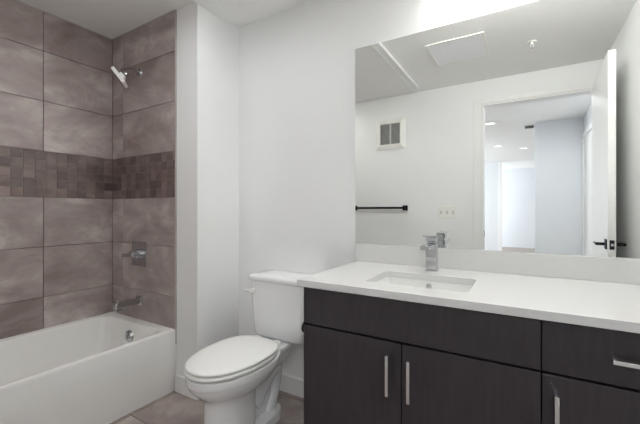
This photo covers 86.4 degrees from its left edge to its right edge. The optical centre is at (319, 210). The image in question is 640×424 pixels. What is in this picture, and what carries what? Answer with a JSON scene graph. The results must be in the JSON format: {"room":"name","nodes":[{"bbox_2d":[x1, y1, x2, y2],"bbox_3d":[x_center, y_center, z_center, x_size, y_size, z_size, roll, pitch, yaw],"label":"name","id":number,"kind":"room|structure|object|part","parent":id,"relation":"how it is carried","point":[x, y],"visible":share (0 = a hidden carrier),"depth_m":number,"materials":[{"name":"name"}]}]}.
{"room":"bathroom","nodes":[
{"label":"bathroom","id":0,"kind":"room"},
{"bbox_2d":[0,0,112,338],"bbox_3d":[-2.011,-0.061,1.899,0.104,2.440,1.616,0,0,31],"label":"wall","id":1,"kind":"structure","parent":0,"point":[56,73],"depth_m":2.23,"materials":[{"name":"tile"}]},
{"bbox_2d":[19,0,310,38],"bbox_3d":[-0.492,-1.317,1.185,3.443,0.127,2.191,0,0,31],"label":"ceiling","id":2,"kind":"structure","parent":0,"point":[111,19],"depth_m":2.17,"materials":[{"name":"paint"}]},
{"bbox_2d":[112,2,238,376],"bbox_3d":[-1.107,-0.061,2.499,1.038,2.440,0.368,0,0,31],"label":"wall","id":3,"kind":"structure","parent":0,"point":[176,123],"depth_m":2.24,"materials":[{"name":"tile"}]},
{"bbox_2d":[111,66,141,87],"bbox_3d":[-1.287,-0.903,2.268,0.136,0.174,0.221,0,0,31],"label":"shower fixture","id":4,"kind":"object","parent":3,"relation":"attached to","point":[121,76],"visible":1,"depth_m":2.24,"materials":[{"name":"silver metal"}]},
{"bbox_3d":[-1.310,-0.866,2.229,0.082,0.100,0.112,0,0,-20],"label":"spray plate","id":5,"kind":"part","parent":4,"relation":"part of","materials":[{"name":"silver metal"}]},
{"bbox_3d":[-1.274,-0.931,2.306,0.072,0.091,0.132,0,0,31],"label":"shower arm","id":6,"kind":"part","parent":4,"relation":"part of","materials":[{"name":"silver metal"}]},
{"bbox_2d":[112,295,141,312],"bbox_3d":[-1.304,0.634,2.303,0.064,0.074,0.178,0,0,31],"label":"tub spout","id":7,"kind":"object","parent":3,"relation":"attached to","point":[117,306],"visible":1,"depth_m":2.28,"materials":[{"name":"silver metal"}]},
{"bbox_2d":[122,241,146,266],"bbox_3d":[-1.290,0.306,2.332,0.170,0.170,0.115,0,0,31],"label":"shower valve","id":8,"kind":"object","parent":3,"relation":"attached to","point":[138,254],"visible":1,"depth_m":2.35,"materials":[{"name":"silver metal"}]},
{"bbox_3d":[-1.303,0.305,2.310,0.022,0.024,0.065,0,0,31],"label":"handle","id":9,"kind":"part","parent":8,"relation":"part of","materials":[{"name":"silver metal"}]},
{"bbox_3d":[-1.262,0.306,2.379,0.170,0.170,0.006,0,0,31],"label":"plate","id":10,"kind":"part","parent":8,"relation":"part of","materials":[{"name":"silver metal"}]},
{"bbox_3d":[-0.924,-0.256,2.184,0.006,2.050,0.010,0,0,31],"label":"tile edge trim","id":11,"kind":"part","parent":3,"relation":"part of","materials":[{"name":"metal"}]},
{"bbox_2d":[175,374,198,400],"bbox_3d":[-0.835,1.105,2.129,0.216,0.108,0.013,0,0,31],"label":"baseboard","id":12,"kind":"structure","parent":3,"relation":"attached to","point":[180,386],"depth_m":2.14,"materials":[{"name":"paint"}]},
{"bbox_2d":[110,390,303,423],"bbox_3d":[-0.492,1.219,1.185,3.443,0.120,2.191,0,0,31],"label":"floor","id":13,"kind":"structure","parent":0,"point":[174,407],"depth_m":1.96,"materials":[{"name":"tile"}]},
{"bbox_2d":[0,312,175,423],"bbox_3d":[-1.632,0.961,1.723,0.734,0.396,1.528,0,0,31],"label":"bathtub","id":14,"kind":"object","parent":13,"relation":"on","point":[103,368],"visible":0.98,"depth_m":1.96,"materials":[{"name":"white ceramic"}]},
{"bbox_3d":[-1.289,0.854,2.305,0.084,0.083,0.032,0,0,31],"label":"overflow plate","id":15,"kind":"part","parent":14,"relation":"part of","materials":[{"name":"silver metal"}]},
{"bbox_2d":[184,270,312,423],"bbox_3d":[-0.344,0.771,1.807,0.435,0.779,0.760,0,0,31],"label":"toilet","id":16,"kind":"object","parent":13,"relation":"on","point":[237,379],"visible":0.96,"depth_m":1.77,"materials":[{"name":"white ceramic"}]},
{"bbox_3d":[-0.442,0.745,1.708,0.358,0.017,0.487,0,0,31],"label":"seat","id":17,"kind":"part","parent":16,"relation":"part of","materials":[{"name":"white plastic"}]},
{"bbox_3d":[-0.440,0.720,1.711,0.356,0.025,0.491,0,0,31],"label":"lid","id":18,"kind":"part","parent":16,"relation":"part of","materials":[{"name":"white plastic"}]},
{"bbox_3d":[-0.431,0.960,1.726,0.358,0.398,0.528,0,0,31],"label":"bowl","id":19,"kind":"part","parent":16,"relation":"part of","materials":[{"name":"white ceramic"}]},
{"bbox_3d":[-0.419,0.481,2.041,0.066,0.035,0.027,0,0,31],"label":"flush lever","id":20,"kind":"part","parent":16,"relation":"part of","materials":[{"name":"white plastic"}]},
{"bbox_3d":[-0.338,1.133,1.883,0.200,0.052,0.285,0,0,31],"label":"foot plate","id":21,"kind":"part","parent":16,"relation":"part of","materials":[{"name":"white ceramic"}]},
{"bbox_3d":[-0.204,0.589,2.039,0.410,0.336,0.200,0,0,31],"label":"tank","id":22,"kind":"part","parent":16,"relation":"part of","materials":[{"name":"white ceramic"}]},
{"bbox_3d":[-0.204,0.402,2.039,0.434,0.039,0.220,0,0,31],"label":"tank lid","id":23,"kind":"part","parent":16,"relation":"part of","materials":[{"name":"white ceramic"}]},
{"bbox_2d":[304,287,540,423],"bbox_3d":[0.428,0.736,1.433,0.824,0.846,0.617,0,0,31],"label":"vanity cabinet","id":24,"kind":"object","parent":13,"relation":"on","point":[368,359],"visible":0.94,"depth_m":1.17,"materials":[{"name":"brown wood"}]},
{"bbox_3d":[0.115,0.763,1.312,0.408,0.582,0.019,0,0,31],"label":"cabinet door","id":25,"kind":"part","parent":24,"relation":"part of","materials":[{"name":"brown wood"}]},
{"bbox_3d":[0.240,0.583,1.206,0.011,0.143,0.034,0,0,31],"label":"handle","id":26,"kind":"part","parent":24,"relation":"part of","materials":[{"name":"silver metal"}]},
{"bbox_3d":[0.305,0.587,1.167,0.011,0.143,0.034,0,0,31],"label":"handle","id":27,"kind":"part","parent":24,"relation":"part of","materials":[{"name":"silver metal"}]},
{"bbox_2d":[297,261,639,333],"bbox_3d":[0.657,0.299,1.305,1.394,0.028,0.604,0,0,31],"label":"countertop","id":28,"kind":"structure","parent":24,"relation":"on","point":[598,304],"depth_m":1.19,"materials":[{"name":"white stone"}]},
{"bbox_2d":[377,277,472,291],"bbox_3d":[0.414,0.369,1.389,0.426,0.111,0.305,0,0,31],"label":"sink","id":29,"kind":"object","parent":28,"relation":"in","point":[390,280],"visible":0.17,"depth_m":1.50,"materials":[{"name":"white ceramic"}]},
{"bbox_2d":[420,235,438,271],"bbox_3d":[0.499,0.199,1.558,0.054,0.172,0.162,0,0,31],"label":"faucet","id":30,"kind":"object","parent":28,"relation":"on","point":[431,248],"visible":1,"depth_m":1.58,"materials":[{"name":"silver metal"}]},
{"bbox_3d":[0.487,0.169,1.536,0.040,0.023,0.112,0,0,31],"label":"spout","id":31,"kind":"part","parent":30,"relation":"part of","materials":[{"name":"silver metal"}]},
{"bbox_3d":[0.527,0.218,1.604,0.045,0.124,0.045,0,0,31],"label":"post","id":32,"kind":"part","parent":30,"relation":"part of","materials":[{"name":"silver metal"}]},
{"bbox_3d":[0.468,0.763,1.100,0.410,0.582,0.019,0,0,31],"label":"cabinet door","id":33,"kind":"part","parent":24,"relation":"part of","materials":[{"name":"brown wood"}]},
{"bbox_2d":[541,320,639,423],"bbox_3d":[1.016,0.736,1.081,0.546,0.846,0.617,0,0,31],"label":"base cabinet","id":34,"kind":"object","parent":13,"relation":"on","point":[590,375],"visible":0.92,"depth_m":0.93,"materials":[{"name":"brown wood"}]},
{"bbox_3d":[0.662,0.588,0.953,0.011,0.142,0.034,0,0,31],"label":"handle","id":35,"kind":"part","parent":34,"relation":"part of","materials":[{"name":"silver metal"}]},
{"bbox_3d":[0.880,0.392,0.854,0.543,0.145,0.019,0,0,31],"label":"drawer","id":36,"kind":"part","parent":34,"relation":"part of","materials":[{"name":"brown wood"}]},
{"bbox_3d":[0.880,0.763,0.854,0.543,0.582,0.019,0,0,31],"label":"cabinet door","id":37,"kind":"part","parent":34,"relation":"part of","materials":[{"name":"brown wood"}]},
{"bbox_3d":[0.864,0.393,0.832,0.233,0.011,0.034,0,0,31],"label":"handle","id":38,"kind":"part","parent":34,"relation":"part of","materials":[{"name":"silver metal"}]},
{"bbox_2d":[239,0,600,379],"bbox_3d":[0.481,-0.061,1.820,2.425,2.440,0.100,0,0,31],"label":"wall","id":39,"kind":"structure","parent":0,"point":[297,63],"depth_m":2.11,"materials":[{"name":"white paint"}]},
{"bbox_2d":[280,373,303,397],"bbox_3d":[-0.165,1.105,2.142,0.920,0.108,0.013,0,0,31],"label":"baseboard","id":40,"kind":"structure","parent":39,"relation":"attached to","point":[289,384],"depth_m":2.14,"materials":[{"name":"paint"}]},
{"bbox_2d":[355,243,639,284],"bbox_3d":[0.801,0.236,1.558,1.406,0.098,0.020,0,0,31],"label":"backsplash","id":41,"kind":"structure","parent":39,"relation":"attached to","point":[579,267],"depth_m":1.50,"materials":[{"name":"white stone"}]},
{"bbox_2d":[355,0,639,258],"bbox_3d":[0.804,-0.361,1.565,1.406,1.094,0.006,0,0,31],"label":"wall mirror","id":42,"kind":"object","parent":39,"relation":"attached to","point":[514,129],"visible":1,"depth_m":1.54,"materials":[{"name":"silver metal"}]}
]}

